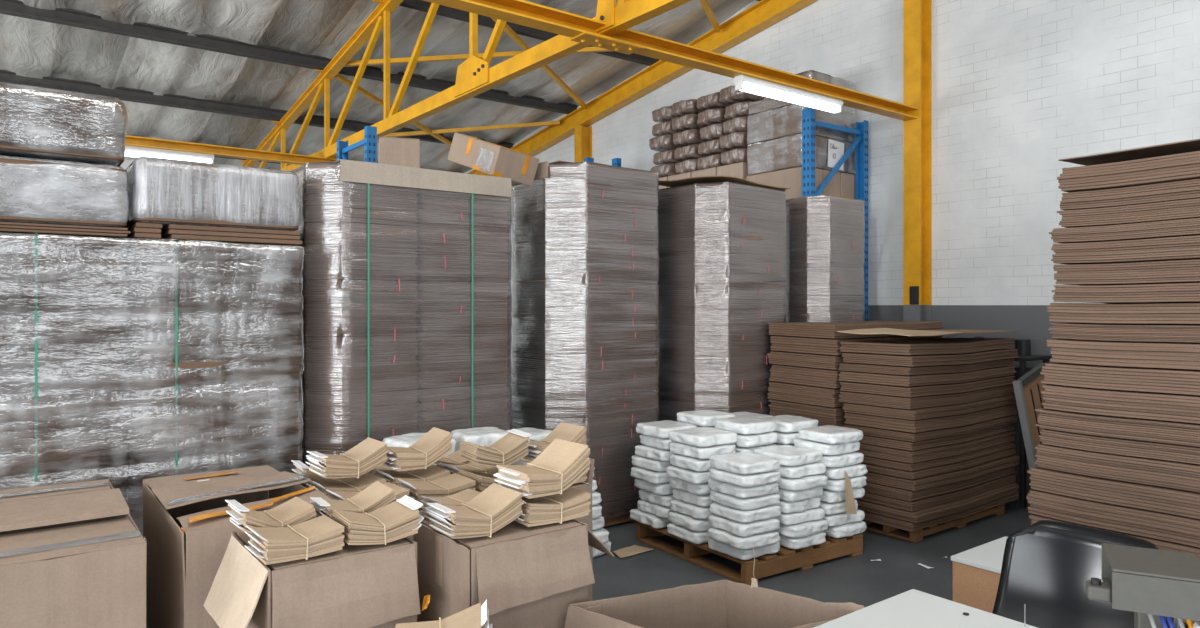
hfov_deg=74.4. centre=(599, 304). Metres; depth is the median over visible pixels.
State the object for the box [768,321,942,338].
bundle
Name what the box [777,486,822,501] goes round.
pack
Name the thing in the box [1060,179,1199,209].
bundle
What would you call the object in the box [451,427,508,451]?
pack
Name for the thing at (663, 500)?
pack
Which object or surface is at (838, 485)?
pack
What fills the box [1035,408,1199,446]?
bundle
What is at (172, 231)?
bundle
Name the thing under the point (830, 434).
pack
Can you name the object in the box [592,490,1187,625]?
floor
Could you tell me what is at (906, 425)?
bundle
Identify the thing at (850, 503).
scrap
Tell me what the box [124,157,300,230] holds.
load
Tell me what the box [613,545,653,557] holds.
scrap
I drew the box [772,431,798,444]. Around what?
pack
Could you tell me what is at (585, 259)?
stack
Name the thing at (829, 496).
pack
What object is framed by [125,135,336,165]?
tie beam
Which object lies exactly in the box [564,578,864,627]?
carton
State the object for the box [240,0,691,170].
roof truss
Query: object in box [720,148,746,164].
pack
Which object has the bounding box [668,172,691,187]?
carton
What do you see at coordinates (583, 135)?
wall column
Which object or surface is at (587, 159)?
upright
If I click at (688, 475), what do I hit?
pack
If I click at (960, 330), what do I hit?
board
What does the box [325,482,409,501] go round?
bundle
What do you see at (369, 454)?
bundle
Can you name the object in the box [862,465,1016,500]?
bundle
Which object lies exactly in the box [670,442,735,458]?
pack
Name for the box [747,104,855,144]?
carton
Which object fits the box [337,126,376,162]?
upright
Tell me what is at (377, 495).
bundle
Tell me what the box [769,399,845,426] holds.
bundle
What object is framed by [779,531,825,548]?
pack
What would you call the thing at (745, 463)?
pack
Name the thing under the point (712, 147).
pack
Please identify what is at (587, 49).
brace
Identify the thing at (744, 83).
fluorescent light
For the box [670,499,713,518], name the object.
pack
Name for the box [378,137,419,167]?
carton
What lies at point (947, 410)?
bundle
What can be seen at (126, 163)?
wall
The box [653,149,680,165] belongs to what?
pack
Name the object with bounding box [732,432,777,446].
pack
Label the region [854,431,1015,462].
bundle
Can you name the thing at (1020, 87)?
wall
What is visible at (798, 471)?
pack
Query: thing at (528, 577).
carton
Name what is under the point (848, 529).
pack
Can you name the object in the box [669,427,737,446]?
pack
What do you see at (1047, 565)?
chair
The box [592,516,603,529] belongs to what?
pack
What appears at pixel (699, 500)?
pack
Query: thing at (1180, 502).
bundle
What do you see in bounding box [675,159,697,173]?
pack
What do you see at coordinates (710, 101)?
pack
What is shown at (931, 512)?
bundle
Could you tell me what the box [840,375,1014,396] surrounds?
bundle
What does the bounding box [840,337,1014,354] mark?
bundle
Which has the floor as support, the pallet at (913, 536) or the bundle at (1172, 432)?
the pallet at (913, 536)
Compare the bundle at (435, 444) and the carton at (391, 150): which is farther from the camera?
the carton at (391, 150)
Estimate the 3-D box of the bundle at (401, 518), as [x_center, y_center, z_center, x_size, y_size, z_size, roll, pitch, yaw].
[-0.756,0.736,2.691,0.264,0.111,0.199,0,0,-35]
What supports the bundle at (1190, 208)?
on the bundle at (1182, 227)
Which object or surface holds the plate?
attached to the tie beam at (521, 12)
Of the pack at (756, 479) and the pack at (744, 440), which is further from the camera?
the pack at (744, 440)
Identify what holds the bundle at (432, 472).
on the carton
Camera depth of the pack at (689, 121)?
8.81 m
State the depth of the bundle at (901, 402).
5.51 m
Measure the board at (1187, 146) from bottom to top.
0.025 m
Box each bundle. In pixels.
[0,222,130,239]
[121,223,162,244]
[153,224,301,246]
[225,497,315,532]
[245,515,343,564]
[291,460,348,486]
[306,437,388,478]
[307,472,386,495]
[310,481,395,519]
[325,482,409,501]
[331,495,423,544]
[368,464,411,474]
[376,465,449,485]
[383,427,451,470]
[395,599,492,627]
[397,473,475,507]
[420,488,480,515]
[424,483,524,538]
[432,449,471,466]
[440,462,495,473]
[459,460,527,491]
[460,429,531,466]
[494,438,589,498]
[514,487,590,526]
[520,458,531,462]
[523,422,586,460]
[573,471,587,483]
[767,351,846,369]
[767,382,846,407]
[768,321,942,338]
[769,364,845,388]
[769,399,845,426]
[770,335,942,354]
[838,358,1014,374]
[838,366,1015,386]
[838,384,1013,408]
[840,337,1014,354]
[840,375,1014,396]
[842,349,1017,366]
[842,395,1015,419]
[842,415,1017,441]
[844,404,1016,432]
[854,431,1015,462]
[855,474,1016,510]
[856,483,1018,522]
[859,423,1014,450]
[860,448,1015,479]
[861,441,1015,470]
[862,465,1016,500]
[862,492,1018,530]
[863,455,1019,490]
[1026,489,1199,546]
[1027,466,1199,518]
[1029,514,1199,559]
[1034,443,1199,491]
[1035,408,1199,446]
[1038,429,1199,463]
[1040,363,1199,394]
[1041,384,1199,423]
[1047,303,1199,323]
[1047,339,1199,369]
[1048,323,1199,342]
[1049,218,1199,242]
[1051,235,1199,264]
[1052,283,1199,303]
[1053,259,1199,284]
[1057,151,1199,192]
[1057,198,1199,227]
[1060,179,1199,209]
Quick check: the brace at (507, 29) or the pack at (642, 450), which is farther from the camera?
the brace at (507, 29)
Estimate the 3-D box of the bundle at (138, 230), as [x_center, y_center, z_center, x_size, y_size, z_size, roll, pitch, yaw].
[-2.517,-0.369,4.285,0.121,0.072,0.930,0,0,-37]
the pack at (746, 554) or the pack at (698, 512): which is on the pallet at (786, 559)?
the pack at (746, 554)
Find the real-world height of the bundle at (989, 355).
0.082 m
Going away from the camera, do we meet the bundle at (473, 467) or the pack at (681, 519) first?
the bundle at (473, 467)
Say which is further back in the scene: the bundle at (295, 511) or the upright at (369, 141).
the upright at (369, 141)
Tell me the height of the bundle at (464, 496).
0.083 m
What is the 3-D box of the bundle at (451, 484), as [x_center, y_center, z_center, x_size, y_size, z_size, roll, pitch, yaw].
[-0.731,0.820,3.512,0.292,0.109,0.225,0,0,-35]
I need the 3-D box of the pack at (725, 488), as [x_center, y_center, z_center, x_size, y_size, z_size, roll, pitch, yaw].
[0.858,1.076,4.701,0.332,0.069,0.344,0,0,-32]
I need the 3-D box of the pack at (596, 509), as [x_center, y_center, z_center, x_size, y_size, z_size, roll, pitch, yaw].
[-0.178,1.305,5.029,0.330,0.082,0.318,0,0,-34]
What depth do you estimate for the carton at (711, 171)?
8.52 m
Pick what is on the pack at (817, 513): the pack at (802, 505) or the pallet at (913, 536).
the pack at (802, 505)
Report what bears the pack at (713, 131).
on the pack at (712, 147)
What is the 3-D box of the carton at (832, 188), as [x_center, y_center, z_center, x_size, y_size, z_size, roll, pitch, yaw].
[2.060,-1.139,8.041,0.269,0.355,0.720,0,0,-37]
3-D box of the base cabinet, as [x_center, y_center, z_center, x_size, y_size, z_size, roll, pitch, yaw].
[1.765,1.324,3.298,0.470,0.548,0.370,0,0,-37]
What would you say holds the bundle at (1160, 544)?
on the bundle
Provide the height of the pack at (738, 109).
0.163 m
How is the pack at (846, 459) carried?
on the pack at (858, 469)
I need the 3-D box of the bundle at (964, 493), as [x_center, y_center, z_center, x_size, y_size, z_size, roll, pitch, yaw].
[2.470,1.343,5.882,1.461,0.073,0.572,0,0,-37]
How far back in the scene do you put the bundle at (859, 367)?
5.53 m
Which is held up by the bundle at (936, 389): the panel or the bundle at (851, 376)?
the bundle at (851, 376)
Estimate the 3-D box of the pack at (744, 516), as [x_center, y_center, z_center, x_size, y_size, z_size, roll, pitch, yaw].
[0.861,1.216,4.707,0.348,0.069,0.339,0,0,-35]
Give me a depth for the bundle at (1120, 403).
3.95 m
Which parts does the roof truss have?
gusset plate, gusset plate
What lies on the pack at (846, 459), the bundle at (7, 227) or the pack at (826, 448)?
the pack at (826, 448)
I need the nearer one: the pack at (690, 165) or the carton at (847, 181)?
the carton at (847, 181)
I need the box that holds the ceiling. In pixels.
[0,0,753,172]
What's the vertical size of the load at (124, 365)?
1.908 m
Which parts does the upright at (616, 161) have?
post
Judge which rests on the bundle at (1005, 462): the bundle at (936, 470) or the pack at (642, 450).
the bundle at (936, 470)
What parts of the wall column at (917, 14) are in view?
fixing plate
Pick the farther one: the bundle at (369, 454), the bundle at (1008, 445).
the bundle at (1008, 445)
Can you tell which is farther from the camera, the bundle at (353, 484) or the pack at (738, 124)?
the pack at (738, 124)
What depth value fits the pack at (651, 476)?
5.17 m
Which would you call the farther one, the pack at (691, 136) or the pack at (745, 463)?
the pack at (691, 136)
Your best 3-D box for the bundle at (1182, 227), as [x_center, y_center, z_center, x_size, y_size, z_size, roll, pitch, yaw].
[3.290,-0.367,4.074,1.208,0.092,1.342,0,0,-37]
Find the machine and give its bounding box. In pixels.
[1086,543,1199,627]
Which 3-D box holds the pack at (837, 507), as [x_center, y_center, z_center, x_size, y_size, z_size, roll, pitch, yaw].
[1.456,1.278,5.116,0.332,0.072,0.343,0,0,-33]
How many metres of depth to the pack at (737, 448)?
5.07 m
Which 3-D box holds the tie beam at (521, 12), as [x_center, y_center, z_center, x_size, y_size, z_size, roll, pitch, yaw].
[-2.975,-1.785,2.927,14.800,0.100,0.130,0,0,-37]
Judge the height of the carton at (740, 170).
0.505 m
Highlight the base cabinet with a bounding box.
[951,536,1007,612]
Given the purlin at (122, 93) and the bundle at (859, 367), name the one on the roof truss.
the purlin at (122, 93)
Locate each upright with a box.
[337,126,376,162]
[584,157,593,161]
[612,158,646,170]
[802,107,867,320]
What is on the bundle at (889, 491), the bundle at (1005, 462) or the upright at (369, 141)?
the bundle at (1005, 462)
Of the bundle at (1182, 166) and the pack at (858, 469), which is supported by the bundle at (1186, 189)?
the bundle at (1182, 166)
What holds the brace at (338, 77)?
attached to the roof truss
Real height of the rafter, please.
2.886 m
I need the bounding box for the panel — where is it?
[1013,363,1045,489]
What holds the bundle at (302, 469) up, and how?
on the carton
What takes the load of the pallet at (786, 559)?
on the floor
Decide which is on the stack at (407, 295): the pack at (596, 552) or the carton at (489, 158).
the carton at (489, 158)
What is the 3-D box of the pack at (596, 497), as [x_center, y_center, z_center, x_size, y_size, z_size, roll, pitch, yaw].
[-0.187,1.221,5.035,0.334,0.082,0.326,0,0,-31]
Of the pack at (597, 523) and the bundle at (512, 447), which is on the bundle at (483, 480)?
the bundle at (512, 447)
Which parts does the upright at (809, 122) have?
post, post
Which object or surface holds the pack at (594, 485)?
on the pack at (596, 497)
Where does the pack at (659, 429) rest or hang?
on the pack at (662, 443)
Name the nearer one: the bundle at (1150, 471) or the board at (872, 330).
the bundle at (1150, 471)
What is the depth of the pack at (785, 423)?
5.33 m
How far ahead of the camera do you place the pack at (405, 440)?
4.34 m
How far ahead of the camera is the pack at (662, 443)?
5.20 m
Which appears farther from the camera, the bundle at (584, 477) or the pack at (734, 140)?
the pack at (734, 140)
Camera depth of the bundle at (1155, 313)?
3.96 m
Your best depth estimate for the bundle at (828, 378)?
5.92 m
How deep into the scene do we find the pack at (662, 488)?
5.17 m
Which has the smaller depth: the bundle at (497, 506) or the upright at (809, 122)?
the bundle at (497, 506)
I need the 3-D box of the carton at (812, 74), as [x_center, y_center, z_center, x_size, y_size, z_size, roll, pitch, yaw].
[2.135,-2.098,8.051,0.743,0.328,0.615,0,0,-37]
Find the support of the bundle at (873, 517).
on the pallet at (913, 536)
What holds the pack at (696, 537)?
on the pallet at (786, 559)
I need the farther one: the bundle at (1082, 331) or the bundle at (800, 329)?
the bundle at (800, 329)
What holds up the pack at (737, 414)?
on the pack
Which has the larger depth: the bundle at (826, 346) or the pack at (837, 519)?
the bundle at (826, 346)
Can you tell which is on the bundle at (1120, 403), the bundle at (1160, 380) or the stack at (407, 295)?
the bundle at (1160, 380)
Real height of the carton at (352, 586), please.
0.805 m
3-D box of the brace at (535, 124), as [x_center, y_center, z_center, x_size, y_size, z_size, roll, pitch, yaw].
[-1.971,-2.669,12.003,2.719,0.275,0.060,0,0,-2]
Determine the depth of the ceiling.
9.63 m
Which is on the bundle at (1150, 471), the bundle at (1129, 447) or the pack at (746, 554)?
the bundle at (1129, 447)
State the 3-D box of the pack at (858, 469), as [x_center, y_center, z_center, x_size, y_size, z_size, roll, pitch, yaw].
[1.517,1.058,5.123,0.348,0.072,0.339,0,0,-35]
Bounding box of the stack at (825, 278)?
[785,196,864,321]
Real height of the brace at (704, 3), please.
0.126 m
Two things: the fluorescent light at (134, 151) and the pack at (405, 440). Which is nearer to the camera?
the pack at (405, 440)
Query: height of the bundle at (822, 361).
0.109 m
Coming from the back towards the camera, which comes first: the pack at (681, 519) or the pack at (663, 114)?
the pack at (663, 114)
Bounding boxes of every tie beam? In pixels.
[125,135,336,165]
[423,0,917,120]
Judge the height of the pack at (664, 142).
0.163 m
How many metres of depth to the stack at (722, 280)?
6.15 m
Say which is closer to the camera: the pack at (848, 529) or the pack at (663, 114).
the pack at (848, 529)
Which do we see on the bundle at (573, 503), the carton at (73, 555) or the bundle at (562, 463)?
the bundle at (562, 463)
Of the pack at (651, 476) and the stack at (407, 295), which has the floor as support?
the stack at (407, 295)
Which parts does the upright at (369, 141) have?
post, post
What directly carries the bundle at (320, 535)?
on the carton at (352, 586)
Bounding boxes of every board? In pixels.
[837,328,962,335]
[926,329,1016,332]
[1058,139,1199,165]
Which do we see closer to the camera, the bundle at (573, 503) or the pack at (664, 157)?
the bundle at (573, 503)
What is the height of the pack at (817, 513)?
0.069 m
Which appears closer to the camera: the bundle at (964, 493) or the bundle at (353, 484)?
the bundle at (353, 484)
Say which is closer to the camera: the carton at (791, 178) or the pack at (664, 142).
the carton at (791, 178)
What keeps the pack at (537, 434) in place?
on the carton
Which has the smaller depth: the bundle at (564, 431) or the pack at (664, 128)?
the bundle at (564, 431)
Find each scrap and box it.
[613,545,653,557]
[845,471,856,514]
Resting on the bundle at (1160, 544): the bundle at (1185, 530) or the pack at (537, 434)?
the bundle at (1185, 530)
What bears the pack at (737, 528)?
on the pack at (719, 535)
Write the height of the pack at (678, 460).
0.072 m
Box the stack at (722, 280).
[658,176,790,421]
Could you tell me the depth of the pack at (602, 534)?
4.99 m
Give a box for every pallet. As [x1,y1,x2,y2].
[636,521,862,584]
[862,503,1004,542]
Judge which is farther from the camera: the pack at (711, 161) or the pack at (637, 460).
the pack at (711, 161)
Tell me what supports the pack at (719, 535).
on the pack at (746, 554)
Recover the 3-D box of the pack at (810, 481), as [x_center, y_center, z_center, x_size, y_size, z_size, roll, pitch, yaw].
[1.187,1.076,4.887,0.332,0.069,0.344,0,0,-33]
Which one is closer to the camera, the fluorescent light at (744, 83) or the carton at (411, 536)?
the carton at (411, 536)
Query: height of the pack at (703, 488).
0.072 m
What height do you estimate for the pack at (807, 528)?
0.069 m
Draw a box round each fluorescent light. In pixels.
[125,145,213,162]
[733,75,842,113]
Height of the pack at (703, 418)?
0.077 m
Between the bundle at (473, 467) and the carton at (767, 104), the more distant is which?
the carton at (767, 104)
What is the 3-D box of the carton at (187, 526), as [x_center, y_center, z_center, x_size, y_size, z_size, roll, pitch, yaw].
[-1.560,1.166,3.353,0.576,0.868,1.055,0,0,-37]
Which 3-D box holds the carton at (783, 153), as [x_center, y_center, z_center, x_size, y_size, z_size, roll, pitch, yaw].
[2.053,-1.478,8.030,0.874,0.309,0.744,0,0,-37]
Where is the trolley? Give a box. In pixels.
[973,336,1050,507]
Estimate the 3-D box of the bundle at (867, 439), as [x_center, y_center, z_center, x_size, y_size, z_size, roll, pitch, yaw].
[2.473,0.945,5.891,1.452,0.069,0.560,0,0,-37]
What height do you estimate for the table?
0.810 m
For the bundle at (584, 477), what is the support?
on the carton at (582, 486)
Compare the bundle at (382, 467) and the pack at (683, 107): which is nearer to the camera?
the bundle at (382, 467)
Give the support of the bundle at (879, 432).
on the bundle at (867, 439)
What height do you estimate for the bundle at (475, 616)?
0.144 m
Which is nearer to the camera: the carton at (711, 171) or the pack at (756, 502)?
the pack at (756, 502)
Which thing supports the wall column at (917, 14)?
on the floor
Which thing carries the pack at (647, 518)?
on the pallet at (786, 559)
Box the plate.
[570,32,644,54]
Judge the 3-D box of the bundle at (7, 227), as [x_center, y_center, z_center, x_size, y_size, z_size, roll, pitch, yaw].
[-2.901,-0.354,3.988,0.813,0.042,0.940,0,0,-37]
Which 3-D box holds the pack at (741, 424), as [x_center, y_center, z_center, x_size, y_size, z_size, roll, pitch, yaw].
[0.960,0.794,5.228,0.344,0.077,0.332,0,0,-35]
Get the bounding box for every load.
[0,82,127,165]
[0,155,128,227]
[0,232,303,535]
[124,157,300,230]
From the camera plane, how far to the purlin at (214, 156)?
12.62 m
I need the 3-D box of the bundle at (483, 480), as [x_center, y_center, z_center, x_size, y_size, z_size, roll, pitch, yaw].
[-0.485,0.811,3.701,0.299,0.126,0.225,0,0,-39]
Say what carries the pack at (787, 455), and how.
on the pack at (798, 471)
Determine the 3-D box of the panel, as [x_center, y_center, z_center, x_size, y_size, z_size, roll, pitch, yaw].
[3.404,1.024,6.095,0.705,1.143,0.103,0,0,-37]
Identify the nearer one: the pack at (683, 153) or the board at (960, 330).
the board at (960, 330)
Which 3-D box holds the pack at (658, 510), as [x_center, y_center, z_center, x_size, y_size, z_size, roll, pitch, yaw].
[0.457,1.352,5.320,0.330,0.072,0.345,0,0,-35]
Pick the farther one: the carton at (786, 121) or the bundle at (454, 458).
the carton at (786, 121)
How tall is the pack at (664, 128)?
0.163 m
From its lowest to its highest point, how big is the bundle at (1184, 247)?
0.122 m
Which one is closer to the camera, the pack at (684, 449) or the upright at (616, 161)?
the pack at (684, 449)
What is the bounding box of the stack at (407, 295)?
[292,159,511,487]
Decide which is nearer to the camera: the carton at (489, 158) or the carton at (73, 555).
the carton at (73, 555)
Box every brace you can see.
[334,74,451,146]
[344,47,610,66]
[383,121,559,136]
[490,17,587,108]
[699,0,720,32]
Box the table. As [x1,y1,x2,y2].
[814,589,1036,627]
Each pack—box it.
[382,433,455,455]
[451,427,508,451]
[505,427,551,440]
[584,479,597,491]
[592,491,601,505]
[592,504,601,518]
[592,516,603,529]
[593,528,608,543]
[593,541,610,557]
[630,466,669,483]
[630,508,672,527]
[631,455,671,471]
[634,478,673,494]
[635,445,674,460]
[636,420,696,437]
[638,499,672,517]
[639,434,674,449]
[639,489,675,506]
[649,134,679,151]
[651,163,676,177]
[652,106,674,122]
[652,120,677,136]
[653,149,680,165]
[666,465,710,483]
[667,523,708,543]
[668,511,712,531]
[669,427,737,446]
[669,477,711,494]
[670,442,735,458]
[670,453,713,471]
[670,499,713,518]
[671,99,700,116]
[671,113,705,131]
[672,488,714,506]
[673,129,706,146]
[674,144,704,160]
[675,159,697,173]
[677,410,734,426]
[696,92,728,110]
[697,108,727,125]
[697,154,723,169]
[698,139,728,155]
[700,123,726,140]
[708,479,778,497]
[708,514,779,536]
[708,527,779,549]
[708,538,779,559]
[709,452,779,474]
[709,468,780,486]
[709,490,779,509]
[709,502,780,522]
[714,416,776,433]
[719,85,763,104]
[719,131,748,149]
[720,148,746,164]
[723,116,746,133]
[724,101,753,119]
[732,412,771,417]
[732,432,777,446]
[735,444,776,453]
[754,445,822,465]
[762,415,817,432]
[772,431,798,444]
[774,507,824,524]
[774,519,827,537]
[776,461,825,477]
[776,474,827,490]
[776,497,820,512]
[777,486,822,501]
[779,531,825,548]
[793,438,859,454]
[798,425,862,443]
[818,452,863,467]
[818,487,864,502]
[819,499,857,514]
[821,463,867,478]
[822,475,866,491]
[822,509,864,526]
[823,521,866,537]
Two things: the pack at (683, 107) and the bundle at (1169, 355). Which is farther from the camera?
the pack at (683, 107)
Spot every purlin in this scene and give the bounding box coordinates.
[0,0,577,113]
[0,70,513,148]
[214,156,280,163]
[399,0,658,65]
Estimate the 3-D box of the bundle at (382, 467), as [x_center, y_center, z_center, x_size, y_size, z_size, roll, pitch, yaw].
[-1.033,0.820,3.910,0.292,0.109,0.225,0,0,-38]
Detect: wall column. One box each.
[575,125,591,161]
[903,0,931,321]
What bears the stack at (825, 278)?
on the floor
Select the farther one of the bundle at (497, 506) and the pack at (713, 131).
the pack at (713, 131)
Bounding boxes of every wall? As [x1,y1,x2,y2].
[120,160,133,169]
[465,0,1199,491]
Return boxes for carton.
[0,479,146,627]
[143,465,329,627]
[203,531,429,627]
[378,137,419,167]
[407,508,427,539]
[413,518,613,627]
[447,132,538,185]
[530,439,594,600]
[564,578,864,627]
[659,177,667,188]
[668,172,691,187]
[691,167,716,176]
[717,162,747,178]
[746,166,822,199]
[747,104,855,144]
[747,134,855,175]
[749,98,793,115]
[764,70,854,114]
[823,169,839,196]
[840,172,855,198]
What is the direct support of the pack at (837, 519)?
on the pack at (848, 529)
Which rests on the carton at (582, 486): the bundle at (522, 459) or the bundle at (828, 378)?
the bundle at (522, 459)
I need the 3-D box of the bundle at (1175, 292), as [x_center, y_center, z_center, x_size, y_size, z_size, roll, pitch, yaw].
[3.291,-0.054,4.062,1.207,0.104,1.335,0,0,-38]
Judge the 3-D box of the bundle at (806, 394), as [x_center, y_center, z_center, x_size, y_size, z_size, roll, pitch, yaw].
[2.080,0.675,6.384,1.456,0.144,0.640,0,0,-37]
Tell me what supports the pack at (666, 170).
on the carton at (663, 178)
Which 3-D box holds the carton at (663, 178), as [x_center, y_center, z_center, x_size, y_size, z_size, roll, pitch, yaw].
[0.987,-1.214,9.418,0.840,0.505,0.370,0,0,-37]
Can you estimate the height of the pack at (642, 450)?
0.072 m
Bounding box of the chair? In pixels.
[992,520,1179,627]
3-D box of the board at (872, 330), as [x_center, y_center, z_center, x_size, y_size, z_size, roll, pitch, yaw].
[2.126,0.192,5.618,0.660,0.036,0.580,0,0,-37]
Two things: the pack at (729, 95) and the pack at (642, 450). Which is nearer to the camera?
the pack at (642, 450)
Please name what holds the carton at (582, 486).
on the floor
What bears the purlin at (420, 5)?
on the roof truss
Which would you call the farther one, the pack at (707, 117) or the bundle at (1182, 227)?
the pack at (707, 117)
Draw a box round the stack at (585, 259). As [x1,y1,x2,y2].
[511,160,659,525]
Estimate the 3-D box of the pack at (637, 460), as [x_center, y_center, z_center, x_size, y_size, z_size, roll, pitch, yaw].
[0.416,1.058,5.345,0.336,0.072,0.331,0,0,-36]
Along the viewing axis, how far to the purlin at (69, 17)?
9.06 m
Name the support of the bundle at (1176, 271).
on the bundle at (1175, 292)
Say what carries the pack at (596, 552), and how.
on the floor
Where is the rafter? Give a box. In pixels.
[468,0,816,176]

